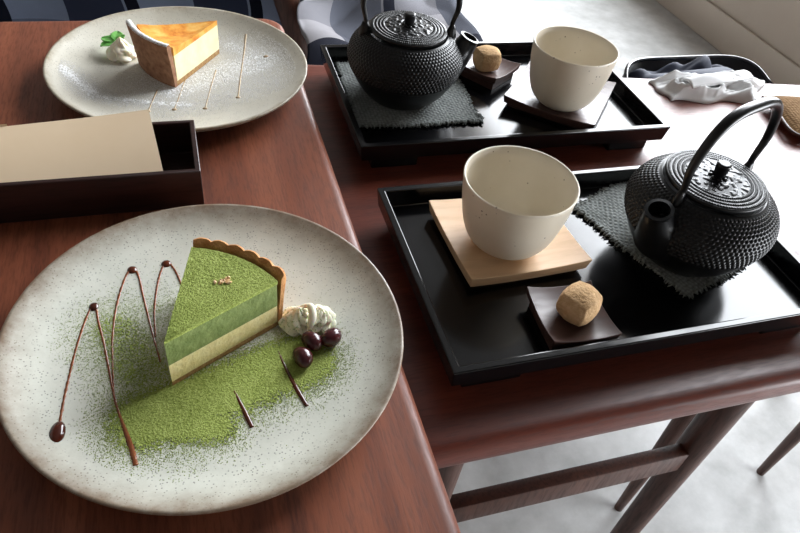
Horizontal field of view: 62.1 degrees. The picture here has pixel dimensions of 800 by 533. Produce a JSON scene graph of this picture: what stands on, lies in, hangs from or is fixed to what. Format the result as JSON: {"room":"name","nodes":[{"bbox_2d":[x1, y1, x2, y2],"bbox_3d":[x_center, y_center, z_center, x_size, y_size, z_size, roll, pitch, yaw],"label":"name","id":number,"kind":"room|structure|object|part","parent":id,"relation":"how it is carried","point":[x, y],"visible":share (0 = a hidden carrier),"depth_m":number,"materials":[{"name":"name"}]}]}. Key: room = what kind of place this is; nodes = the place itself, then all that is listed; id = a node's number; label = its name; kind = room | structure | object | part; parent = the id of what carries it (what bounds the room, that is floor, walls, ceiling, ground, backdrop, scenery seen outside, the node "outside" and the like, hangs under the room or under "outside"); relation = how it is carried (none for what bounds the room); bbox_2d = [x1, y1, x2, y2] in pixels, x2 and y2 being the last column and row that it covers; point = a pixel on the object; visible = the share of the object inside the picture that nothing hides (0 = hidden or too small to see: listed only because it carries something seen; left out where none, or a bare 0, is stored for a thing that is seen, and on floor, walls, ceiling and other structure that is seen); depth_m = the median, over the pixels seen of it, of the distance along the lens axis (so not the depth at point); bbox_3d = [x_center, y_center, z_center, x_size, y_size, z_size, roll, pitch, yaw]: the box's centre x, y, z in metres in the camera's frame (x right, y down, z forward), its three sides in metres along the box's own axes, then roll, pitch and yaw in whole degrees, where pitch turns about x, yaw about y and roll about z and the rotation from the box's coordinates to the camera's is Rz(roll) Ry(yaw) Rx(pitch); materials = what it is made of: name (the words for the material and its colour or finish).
{"room":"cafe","nodes":[
{"label":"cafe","id":0,"kind":"room"},
{"bbox_2d":[452,0,799,532],"bbox_3d":[-0.850,-0.355,1.831,4.670,0.050,7.800,-7,46,-16],"label":"floor","id":1,"kind":"structure","parent":0,"point":[725,493],"depth_m":1.27,"materials":[{"name":"concrete"}]},
{"bbox_2d":[0,19,460,532],"bbox_3d":[-0.590,0.386,0.572,1.160,0.700,1.153,-7,46,-16],"label":"dining table","id":2,"kind":"object","parent":1,"relation":"on","point":[391,481],"visible":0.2,"depth_m":0.47,"materials":[{"name":"brown wood"}]},
{"bbox_2d":[0,120,203,222],"bbox_3d":[-0.300,-0.080,0.566,0.248,0.038,0.080,-7,46,-16],"label":"box","id":3,"kind":"object","parent":2,"relation":"on","point":[179,184],"visible":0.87,"depth_m":0.56,"materials":[{"name":"brown wood"}]},
{"bbox_2d":[0,109,162,182],"bbox_3d":[-0.308,-0.096,0.551,0.208,0.023,0.074,-7,46,-16],"label":"card","id":4,"kind":"object","parent":3,"relation":"on","point":[120,143],"visible":1,"depth_m":0.56,"materials":[{"name":"beige paper"}]},
{"bbox_2d":[43,6,306,131],"bbox_3d":[-0.238,-0.214,0.725,0.270,0.023,0.270,-7,46,-16],"label":"ceramic plate","id":5,"kind":"object","parent":2,"relation":"on","point":[81,46],"visible":0.73,"depth_m":0.72,"materials":[{"name":"white ceramic"}]},
{"bbox_2d":[100,31,124,46],"bbox_3d":[-0.316,-0.247,0.733,0.026,0.014,0.027,-7,46,-16],"label":"sprig","id":6,"kind":"object","parent":5,"relation":"on","point":[107,40],"visible":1,"depth_m":0.73,"materials":[{"name":"green plant"}]},
{"bbox_2d":[106,37,136,62],"bbox_3d":[-0.305,-0.239,0.726,0.034,0.024,0.033,-7,46,-16],"label":"whipped cream","id":7,"kind":"object","parent":5,"relation":"on","point":[120,50],"visible":1,"depth_m":0.72,"materials":[{"name":"beige food"}]},
{"bbox_2d":[126,19,218,87],"bbox_3d":[-0.252,-0.243,0.720,0.066,0.050,0.095,18,45,9],"label":"cheesecake slice","id":8,"kind":"object","parent":5,"relation":"on","point":[170,54],"visible":1,"depth_m":0.70,"materials":[{"name":"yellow food"}]},
{"bbox_2d":[57,29,295,118],"bbox_3d":[-0.229,-0.208,0.717,0.244,0.010,0.159,-24,53,-30],"label":"sugar","id":9,"kind":"object","parent":5,"relation":"on","point":[71,74],"visible":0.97,"depth_m":0.71,"materials":[{"name":"white food"}]},
{"bbox_2d":[149,34,267,111],"bbox_3d":[-0.195,-0.206,0.724,0.078,0.006,0.195,23,46,14],"label":"syrup drizzle","id":10,"kind":"object","parent":5,"relation":"on","point":[266,56],"visible":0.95,"depth_m":0.71,"materials":[{"name":"beige food"}]},
{"bbox_2d":[0,204,403,515],"bbox_3d":[-0.133,0.050,0.470,0.270,0.023,0.270,-7,46,-16],"label":"ceramic plate","id":11,"kind":"object","parent":2,"relation":"on","point":[345,281],"visible":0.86,"depth_m":0.45,"materials":[{"name":"grey ceramic"}]},
{"bbox_2d":[49,260,308,465],"bbox_3d":[-0.153,0.054,0.462,0.157,0.008,0.177,-7,46,-16],"label":"caramel drizzle","id":12,"kind":"object","parent":11,"relation":"on","point":[57,432],"visible":0.98,"depth_m":0.45,"materials":[{"name":"brown food"}]},
{"bbox_2d":[37,259,368,482],"bbox_3d":[-0.132,0.060,0.461,0.218,0.005,0.195,-7,46,-16],"label":"powder","id":13,"kind":"object","parent":11,"relation":"on","point":[199,407],"visible":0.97,"depth_m":0.44,"materials":[{"name":"green food"}]},
{"bbox_2d":[164,237,285,384],"bbox_3d":[-0.138,0.022,0.466,0.094,0.050,0.069,-30,56,-34],"label":"slice","id":14,"kind":"object","parent":11,"relation":"on","point":[229,296],"visible":1,"depth_m":0.45,"materials":[{"name":"green food"}]},
{"bbox_2d":[292,347,312,367],"bbox_3d":[-0.068,0.063,0.463,0.013,0.012,0.018,-22,52,-29],"label":"bean","id":15,"kind":"object","parent":11,"relation":"on","point":[302,356],"visible":1,"depth_m":0.46,"materials":[{"name":"red food"}]},
{"bbox_2d":[278,303,336,336],"bbox_3d":[-0.068,0.035,0.487,0.044,0.018,0.029,-7,46,-16],"label":"whipped cream","id":16,"kind":"object","parent":11,"relation":"on","point":[295,320],"visible":1,"depth_m":0.48,"materials":[{"name":"beige food"}]},
{"bbox_2d":[301,331,321,350],"bbox_3d":[-0.063,0.053,0.474,0.018,0.012,0.013,37,50,26],"label":"bean","id":17,"kind":"object","parent":11,"relation":"on","point":[311,340],"visible":1,"depth_m":0.47,"materials":[{"name":"red food"}]},
{"bbox_2d":[321,328,341,346],"bbox_3d":[-0.049,0.051,0.478,0.018,0.012,0.013,-32,57,-34],"label":"bean","id":18,"kind":"object","parent":11,"relation":"on","point":[331,337],"visible":1,"depth_m":0.47,"materials":[{"name":"red food"}]},
{"bbox_2d":[273,0,307,60],"bbox_3d":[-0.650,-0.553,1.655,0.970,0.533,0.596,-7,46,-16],"label":"chair","id":19,"kind":"object","parent":1,"relation":"on","point":[286,9],"visible":0.07,"depth_m":1.48,"materials":[{"name":"brown wood"}]},
{"bbox_2d":[0,0,301,25],"bbox_3d":[-0.617,-0.507,1.557,0.840,0.360,0.097,-7,46,-16],"label":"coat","id":20,"kind":"object","parent":19,"relation":"hanging from","point":[10,10],"visible":0.09,"depth_m":1.45,"materials":[{"name":"blue fabric"}]},
{"bbox_2d":[303,65,799,532],"bbox_3d":[0.415,0.108,1.048,1.135,0.664,0.584,-7,46,-16],"label":"side table","id":21,"kind":"object","parent":1,"relation":"on","point":[717,381],"visible":0.28,"depth_m":0.61,"materials":[{"name":"brown wood"}]},
{"bbox_3d":[0.016,0.333,0.772,0.041,0.635,0.041,-7,46,-16],"label":"leg","id":22,"kind":"part","parent":21,"relation":"part of","materials":[{"name":"brown wood"}]},
{"bbox_2d":[320,40,669,167],"bbox_3d":[0.108,-0.208,0.817,0.375,0.036,0.222,-7,46,-16],"label":"serving tray","id":23,"kind":"object","parent":21,"relation":"on","point":[626,121],"visible":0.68,"depth_m":0.77,"materials":[{"name":"black paint"}]},
{"bbox_2d":[334,61,483,128],"bbox_3d":[0.007,-0.211,0.800,0.158,0.004,0.158,-6,46,-15],"label":"mat","id":24,"kind":"object","parent":23,"relation":"on","point":[454,106],"visible":0.5,"depth_m":0.77,"materials":[{"name":"black fabric"}]},
{"bbox_2d":[347,0,478,110],"bbox_3d":[0.009,-0.261,0.736,0.132,0.158,0.132,35,50,25],"label":"teapot","id":25,"kind":"object","parent":24,"relation":"on","point":[403,60],"visible":1,"depth_m":0.72,"materials":[{"name":"black metal"}]},
{"bbox_3d":[0.010,-0.264,0.733,0.086,0.008,0.086,-1,45,-10],"label":"lid","id":26,"kind":"part","parent":25,"relation":"part of","materials":[{"name":"metal"}]},
{"bbox_3d":[0.011,-0.270,0.727,0.017,0.015,0.016,15,44,6],"label":"knob","id":27,"kind":"part","parent":25,"relation":"part of","materials":[{"name":"metal"}]},
{"bbox_3d":[0.014,-0.289,0.708,0.111,0.078,0.011,-1,45,-10],"label":"handle","id":28,"kind":"part","parent":25,"relation":"part of","materials":[{"name":"metal"}]},
{"bbox_3d":[0.057,-0.239,0.762,0.054,0.058,0.048,18,45,9],"label":"spout","id":29,"kind":"part","parent":25,"relation":"part of","materials":[{"name":"metal"}]},
{"bbox_2d":[460,54,520,89],"bbox_3d":[0.112,-0.252,0.849,0.060,0.020,0.060,33,49,23],"label":"dish","id":30,"kind":"object","parent":23,"relation":"on","point":[491,80],"visible":0.62,"depth_m":0.84,"materials":[{"name":"brown wood"}]},
{"bbox_2d":[473,45,500,71],"bbox_3d":[0.109,-0.261,0.834,0.035,0.028,0.032,-11,48,-20],"label":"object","id":31,"kind":"object","parent":30,"relation":"on","point":[486,58],"visible":1,"depth_m":0.82,"materials":[{"name":"beige food"}]},
{"bbox_2d":[504,61,615,129],"bbox_3d":[0.199,-0.214,0.826,0.113,0.016,0.121,23,45,14],"label":"coaster","id":32,"kind":"object","parent":23,"relation":"on","point":[520,96],"visible":0.5,"depth_m":0.80,"materials":[{"name":"brown wood"}]},
{"bbox_2d":[530,26,618,111],"bbox_3d":[0.197,-0.225,0.781,0.099,0.074,0.099,8,44,-1],"label":"tea cup","id":33,"kind":"object","parent":32,"relation":"on","point":[570,66],"visible":1,"depth_m":0.77,"materials":[{"name":"beige ceramic"}]},
{"bbox_2d":[377,165,799,386],"bbox_3d":[0.186,-0.007,0.624,0.375,0.036,0.222,-7,46,-16],"label":"serving tray","id":34,"kind":"object","parent":21,"relation":"on","point":[485,333],"visible":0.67,"depth_m":0.58,"materials":[{"name":"black paint"}]},
{"bbox_2d":[429,198,591,286],"bbox_3d":[0.099,-0.028,0.618,0.119,0.018,0.107,-8,47,-17],"label":"coaster","id":35,"kind":"object","parent":34,"relation":"on","point":[564,253],"visible":0.62,"depth_m":0.59,"materials":[{"name":"brown wood"}]},
{"bbox_2d":[462,145,579,259],"bbox_3d":[0.098,-0.048,0.581,0.099,0.072,0.099,-7,46,-16],"label":"tea cup","id":36,"kind":"object","parent":35,"relation":"on","point":[516,200],"visible":1,"depth_m":0.58,"materials":[{"name":"beige ceramic"}]},
{"bbox_2d":[526,280,621,350],"bbox_3d":[0.141,0.042,0.551,0.060,0.020,0.060,-5,46,-14],"label":"dish","id":37,"kind":"object","parent":34,"relation":"on","point":[558,333],"visible":0.77,"depth_m":0.54,"materials":[{"name":"brown wood"}]},
{"bbox_2d":[556,281,602,326],"bbox_3d":[0.146,0.030,0.541,0.034,0.028,0.032,-32,57,-34],"label":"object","id":38,"kind":"object","parent":37,"relation":"on","point":[580,302],"visible":1,"depth_m":0.53,"materials":[{"name":"beige food"}]},
{"bbox_2d":[573,181,748,298],"bbox_3d":[0.275,-0.042,0.670,0.158,0.004,0.158,-23,53,-29],"label":"mat","id":39,"kind":"object","parent":34,"relation":"on","point":[606,209],"visible":0.27,"depth_m":0.65,"materials":[{"name":"black fabric"}]},
{"bbox_2d":[624,96,782,276],"bbox_3d":[0.277,-0.074,0.585,0.136,0.162,0.136,9,44,0],"label":"teapot","id":40,"kind":"object","parent":39,"relation":"on","point":[702,212],"visible":1,"depth_m":0.56,"materials":[{"name":"black metal"}]},
{"bbox_3d":[0.227,-0.035,0.579,0.057,0.059,0.052,-22,52,-28],"label":"spout","id":41,"kind":"part","parent":40,"relation":"part of","materials":[{"name":"metal"}]},
{"bbox_3d":[0.277,-0.077,0.582,0.089,0.008,0.089,-22,52,-28],"label":"lid","id":42,"kind":"part","parent":40,"relation":"part of","materials":[{"name":"metal"}]},
{"bbox_3d":[0.278,-0.083,0.576,0.017,0.015,0.017,29,47,19],"label":"knob","id":43,"kind":"part","parent":40,"relation":"part of","materials":[{"name":"metal"}]},
{"bbox_3d":[0.281,-0.103,0.556,0.114,0.080,0.011,-22,52,-28],"label":"handle","id":44,"kind":"part","parent":40,"relation":"part of","materials":[{"name":"metal"}]},
{"bbox_3d":[0.342,0.289,0.871,0.041,0.635,0.041,-7,46,-16],"label":"leg","id":45,"kind":"part","parent":21,"relation":"part of","materials":[{"name":"brown wood"}]},
{"bbox_2d":[648,70,764,103],"bbox_3d":[0.451,-0.256,0.927,0.193,0.029,0.068,-4,45,-13],"label":"paper towel","id":46,"kind":"object","parent":21,"relation":"on","point":[739,86],"visible":1,"depth_m":0.92,"materials":[{"name":"white paper"}]},
{"bbox_2d":[761,95,799,137],"bbox_3d":[0.570,-0.199,0.896,0.137,0.018,0.103,2,44,-8],"label":"wicker tray","id":47,"kind":"object","parent":21,"relation":"on","point":[790,119],"visible":0.69,"depth_m":0.88,"materials":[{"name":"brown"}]},
{"bbox_2d":[614,414,799,511],"bbox_3d":[0.524,0.154,1.188,0.380,0.430,0.344,-7,46,-16],"label":"wooden stool","id":48,"kind":"object","parent":1,"relation":"on","point":[676,427],"visible":0.11,"depth_m":1.15,"materials":[{"name":"brown wood"}]},
{"bbox_3d":[0.414,0.290,1.052,0.034,0.400,0.034,-7,46,-16],"label":"leg","id":49,"kind":"part","parent":48,"relation":"part of","materials":[{"name":"brown wood"}]},
{"bbox_3d":[0.716,0.253,1.139,0.034,0.400,0.034,-7,46,-16],"label":"leg","id":50,"kind":"part","parent":48,"relation":"part of","materials":[{"name":"brown wood"}]},
{"bbox_3d":[-0.032,-0.336,1.582,0.290,0.455,0.450,-7,46,-16],"label":"upholstered chair","id":51,"kind":"object","parent":1,"relation":"on","visible":0},
{"bbox_2d":[297,0,482,64],"bbox_3d":[-0.027,-0.488,1.403,0.456,0.151,0.520,-7,46,-16],"label":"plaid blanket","id":52,"kind":"object","parent":51,"relation":"on","point":[320,22],"visible":0.38,"depth_m":1.39,"materials":[{"name":"fabric"}]},
{"bbox_3d":[0.445,-0.120,1.457,0.420,0.431,0.380,-7,46,-16],"label":"wooden chair","id":53,"kind":"object","parent":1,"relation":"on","visible":0},
{"bbox_2d":[622,54,772,83],"bbox_3d":[0.528,-0.236,1.137,0.386,0.197,0.167,-7,46,-16],"label":"tote bag","id":54,"kind":"object","parent":53,"relation":"on","point":[654,63],"visible":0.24,"depth_m":1.12,"materials":[{"name":"black fabric"}]},
{"bbox_2d":[628,55,732,78],"bbox_3d":[0.469,-0.274,1.089,0.200,0.141,0.120,-7,46,-16],"label":"jacket","id":55,"kind":"object","parent":54,"relation":"in","point":[702,64],"visible":0.19,"depth_m":1.06,"materials":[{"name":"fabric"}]},
{"bbox_2d":[709,0,799,66],"bbox_3d":[1.621,-1.789,1.365,0.120,3.200,7.800,-7,46,-16],"label":"wall","id":56,"kind":"structure","parent":0,"point":[776,22],"depth_m":2.42,"materials":[{"name":"paint"}]},
{"bbox_2d":[656,0,799,84],"bbox_3d":[1.382,-0.689,2.410,0.012,0.130,7.800,-7,46,-16],"label":"baseboard","id":57,"kind":"structure","parent":56,"relation":"attached to","point":[719,29],"depth_m":2.60,"materials":[{"name":"beige wood"}]}
]}

